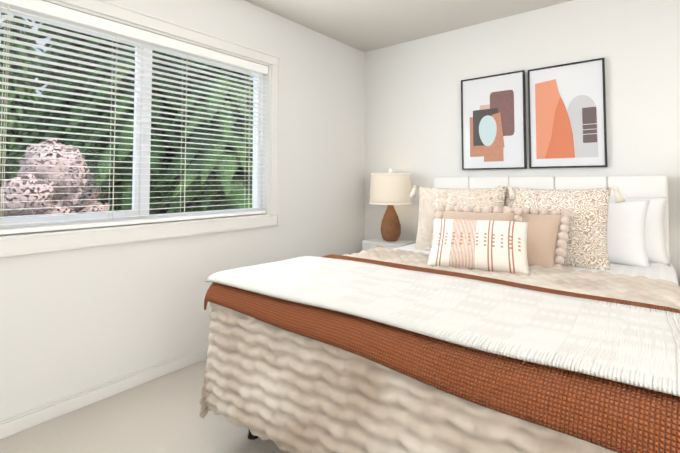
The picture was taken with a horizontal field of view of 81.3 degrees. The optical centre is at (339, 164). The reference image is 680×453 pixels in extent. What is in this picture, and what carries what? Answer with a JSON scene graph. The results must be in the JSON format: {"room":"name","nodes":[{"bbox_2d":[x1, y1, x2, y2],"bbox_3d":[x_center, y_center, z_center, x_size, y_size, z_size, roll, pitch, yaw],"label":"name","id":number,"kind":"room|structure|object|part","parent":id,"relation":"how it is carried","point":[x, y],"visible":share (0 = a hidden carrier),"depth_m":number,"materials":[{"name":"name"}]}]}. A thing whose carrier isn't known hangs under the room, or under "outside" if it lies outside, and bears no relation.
{"room":"bedroom","nodes":[
{"label":"bedroom","id":0,"kind":"room"},
{"bbox_2d":[0,359,288,452],"bbox_3d":[0.903,1.241,1.070,5.200,0.120,6.700,-2,-3,39],"label":"floor","id":1,"kind":"structure","parent":0,"point":[159,414],"depth_m":1.82,"materials":[{"name":"carpet"}]},
{"bbox_2d":[362,237,415,250],"bbox_3d":[0.439,0.977,3.491,0.402,0.611,0.300,-2,-3,39],"label":"nightstand","id":2,"kind":"object","parent":1,"relation":"on","point":[374,243],"visible":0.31,"depth_m":3.44,"materials":[{"name":"white wood"}]},
{"bbox_2d":[369,168,411,241],"bbox_3d":[0.451,0.351,3.526,0.380,0.642,0.380,-2,-3,39],"label":"lamp","id":3,"kind":"object","parent":2,"relation":"on","point":[390,189],"visible":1,"depth_m":3.40,"materials":[{"name":"beige fabric"}]},
{"bbox_3d":[0.451,0.209,3.532,0.380,0.272,0.380,-2,-3,39],"label":"lamp shade","id":4,"kind":"part","parent":3,"relation":"part of","materials":[{"name":"fabric"}]},
{"bbox_2d":[199,176,679,452],"bbox_3d":[0.744,0.635,2.030,1.766,1.170,2.289,-2,-3,39],"label":"bed","id":5,"kind":"object","parent":1,"relation":"on","point":[540,314],"visible":1,"depth_m":1.30,"materials":[{"name":"white fabric"}]},
{"bbox_3d":[0.727,1.125,2.019,1.495,0.190,2.025,-2,-3,39],"label":"frame metal","id":6,"kind":"part","parent":5,"relation":"part of","materials":[{"name":"black metal"}]},
{"bbox_2d":[205,256,679,396],"bbox_3d":[0.265,0.538,1.421,1.673,0.175,0.639,-2,-3,39],"label":"knit throw","id":7,"kind":"object","parent":5,"relation":"on","point":[493,339],"depth_m":1.16,"materials":[{"name":"white fabric"}]},
{"bbox_2d":[393,243,677,284],"bbox_3d":[0.721,0.875,2.011,1.645,0.661,2.112,-2,-3,39],"label":"sheet","id":8,"kind":"object","parent":5,"relation":"on","point":[655,269],"depth_m":2.12,"materials":[{"name":"beige fabric"}]},
{"bbox_3d":[1.414,0.665,2.888,1.528,1.160,0.110,-2,-3,39],"label":"headboard","id":9,"kind":"part","parent":5,"relation":"part of","materials":[{"name":"white fabric"}]},
{"bbox_2d":[607,200,649,267],"bbox_3d":[1.450,0.392,2.415,0.703,0.377,0.220,-2,-3,39],"label":"pillow","id":10,"kind":"object","parent":5,"relation":"on","point":[628,227],"depth_m":2.21,"materials":[{"name":"white fabric"}]},
{"bbox_2d":[609,197,670,265],"bbox_3d":[1.623,0.389,2.513,0.720,0.390,0.216,-2,-3,39],"label":"pillow","id":11,"kind":"object","parent":5,"relation":"on","point":[657,240],"depth_m":2.30,"materials":[{"name":"white fabric"}]},
{"bbox_2d":[0,0,364,421],"bbox_3d":[-1.431,-0.002,2.013,0.150,2.440,5.150,-2,-3,39],"label":"wall","id":12,"kind":"structure","parent":0,"point":[74,320],"depth_m":2.47,"materials":[{"name":"white paint"}]},
{"bbox_2d":[0,344,208,438],"bbox_3d":[-1.320,1.176,1.971,0.014,0.084,5.014,-2,-3,39],"label":"baseboard","id":13,"kind":"structure","parent":12,"relation":"attached to","point":[30,418],"depth_m":2.03,"materials":[{"name":"white wood"}]},
{"bbox_2d":[0,0,279,256],"bbox_3d":[-1.124,-0.218,2.373,0.167,1.302,1.896,-2,-3,39],"label":"window","id":14,"kind":"structure","parent":12,"relation":"in","point":[30,243],"depth_m":2.35,"materials":[{"name":"white"}]},
{"bbox_3d":[-1.159,-0.217,2.401,0.076,1.128,1.722,-2,-3,39],"label":"vinyl window frame","id":15,"kind":"part","parent":14,"relation":"part of","materials":[{"name":"white plastic"}]},
{"bbox_2d":[0,0,267,234],"bbox_3d":[-1.115,-0.221,2.366,0.075,1.119,1.710,-2,-3,39],"label":"window blinds","id":16,"kind":"object","parent":14,"relation":"attached to","point":[54,14],"visible":0.98,"depth_m":2.20,"materials":[{"name":"white plastic"}]},
{"bbox_2d":[245,0,571,51],"bbox_3d":[0.903,-1.317,1.175,5.200,0.120,6.700,-2,-3,39],"label":"ceiling","id":17,"kind":"structure","parent":0,"point":[365,25],"depth_m":3.12,"materials":[{"name":"white paint"}]},
{"bbox_2d":[364,0,679,286],"bbox_3d":[1.414,0.044,3.120,3.180,2.440,0.150,-2,-3,39],"label":"wall","id":18,"kind":"structure","parent":0,"point":[412,100],"depth_m":3.02,"materials":[{"name":"white paint"}]},
{"bbox_2d":[461,70,526,169],"bbox_3d":[1.219,-0.341,3.174,0.497,0.754,0.030,-2,-3,39],"label":"picture frame","id":19,"kind":"object","parent":18,"relation":"attached to","point":[493,120],"visible":1,"depth_m":3.15,"materials":[{"name":"black"}]},
{"bbox_2d":[528,58,607,168],"bbox_3d":[1.621,-0.353,2.850,0.486,0.747,0.030,-2,-3,39],"label":"picture frame","id":20,"kind":"object","parent":18,"relation":"attached to","point":[567,115],"visible":1,"depth_m":2.83,"materials":[{"name":"black"}]},
{"label":"outside","id":21,"kind":"structure","parent":0,"visible":0},
{"bbox_3d":[-18.117,3.150,16.130,40.000,0.100,70.000,-2,-3,39],"label":"ground","id":22,"kind":"structure","parent":21,"visible":0},
{"bbox_2d":[0,12,44,216],"bbox_3d":[-12.963,-2.877,15.738,3.710,12.088,3.267,-2,-3,39],"label":"conifer tree","id":23,"kind":"object","parent":22,"relation":"on","point":[17,110],"depth_m":15.27,"materials":[{"name":"green plant"}]},
{"bbox_2d":[13,33,59,210],"bbox_3d":[-7.640,-3.912,12.677,4.675,15.272,4.730,-2,-3,39],"label":"conifer tree","id":24,"kind":"object","parent":22,"relation":"on","point":[46,45],"depth_m":11.40,"materials":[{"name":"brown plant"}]},
{"bbox_2d":[3,21,108,213],"bbox_3d":[-6.105,-3.841,10.054,4.273,13.629,4.100,-2,-3,39],"label":"conifer tree","id":25,"kind":"object","parent":22,"relation":"on","point":[49,121],"depth_m":8.94,"materials":[{"name":"green plant"}]},
{"bbox_2d":[62,32,201,214],"bbox_3d":[-3.807,-2.570,7.887,3.459,11.347,3.683,-2,-3,39],"label":"conifer tree","id":26,"kind":"object","parent":22,"relation":"on","point":[126,178],"depth_m":7.07,"materials":[{"name":"green plant"}]},
{"bbox_2d":[150,57,252,212],"bbox_3d":[-2.180,-1.762,7.398,2.912,9.000,3.004,-2,-3,39],"label":"conifer tree","id":27,"kind":"object","parent":22,"relation":"on","point":[208,203],"depth_m":6.63,"materials":[{"name":"green plant"}]},
{"bbox_2d":[167,59,252,199],"bbox_3d":[-3.453,-3.324,9.361,4.248,12.718,4.303,-2,-3,39],"label":"conifer tree","id":28,"kind":"object","parent":22,"relation":"on","point":[173,155],"depth_m":8.21,"materials":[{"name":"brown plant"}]},
{"bbox_3d":[-4.505,1.739,6.135,0.100,1.900,0.100,-2,-3,39],"label":"trunk","id":29,"kind":"object","parent":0,"visible":0},
{"bbox_2d":[0,137,109,217],"bbox_3d":[-4.522,0.471,6.292,1.347,1.774,1.650,-2,-3,39],"label":"blossom tree","id":30,"kind":"object","parent":29,"relation":"attached to","point":[39,182],"depth_m":5.94,"materials":[{"name":"pink plant"}]}
]}

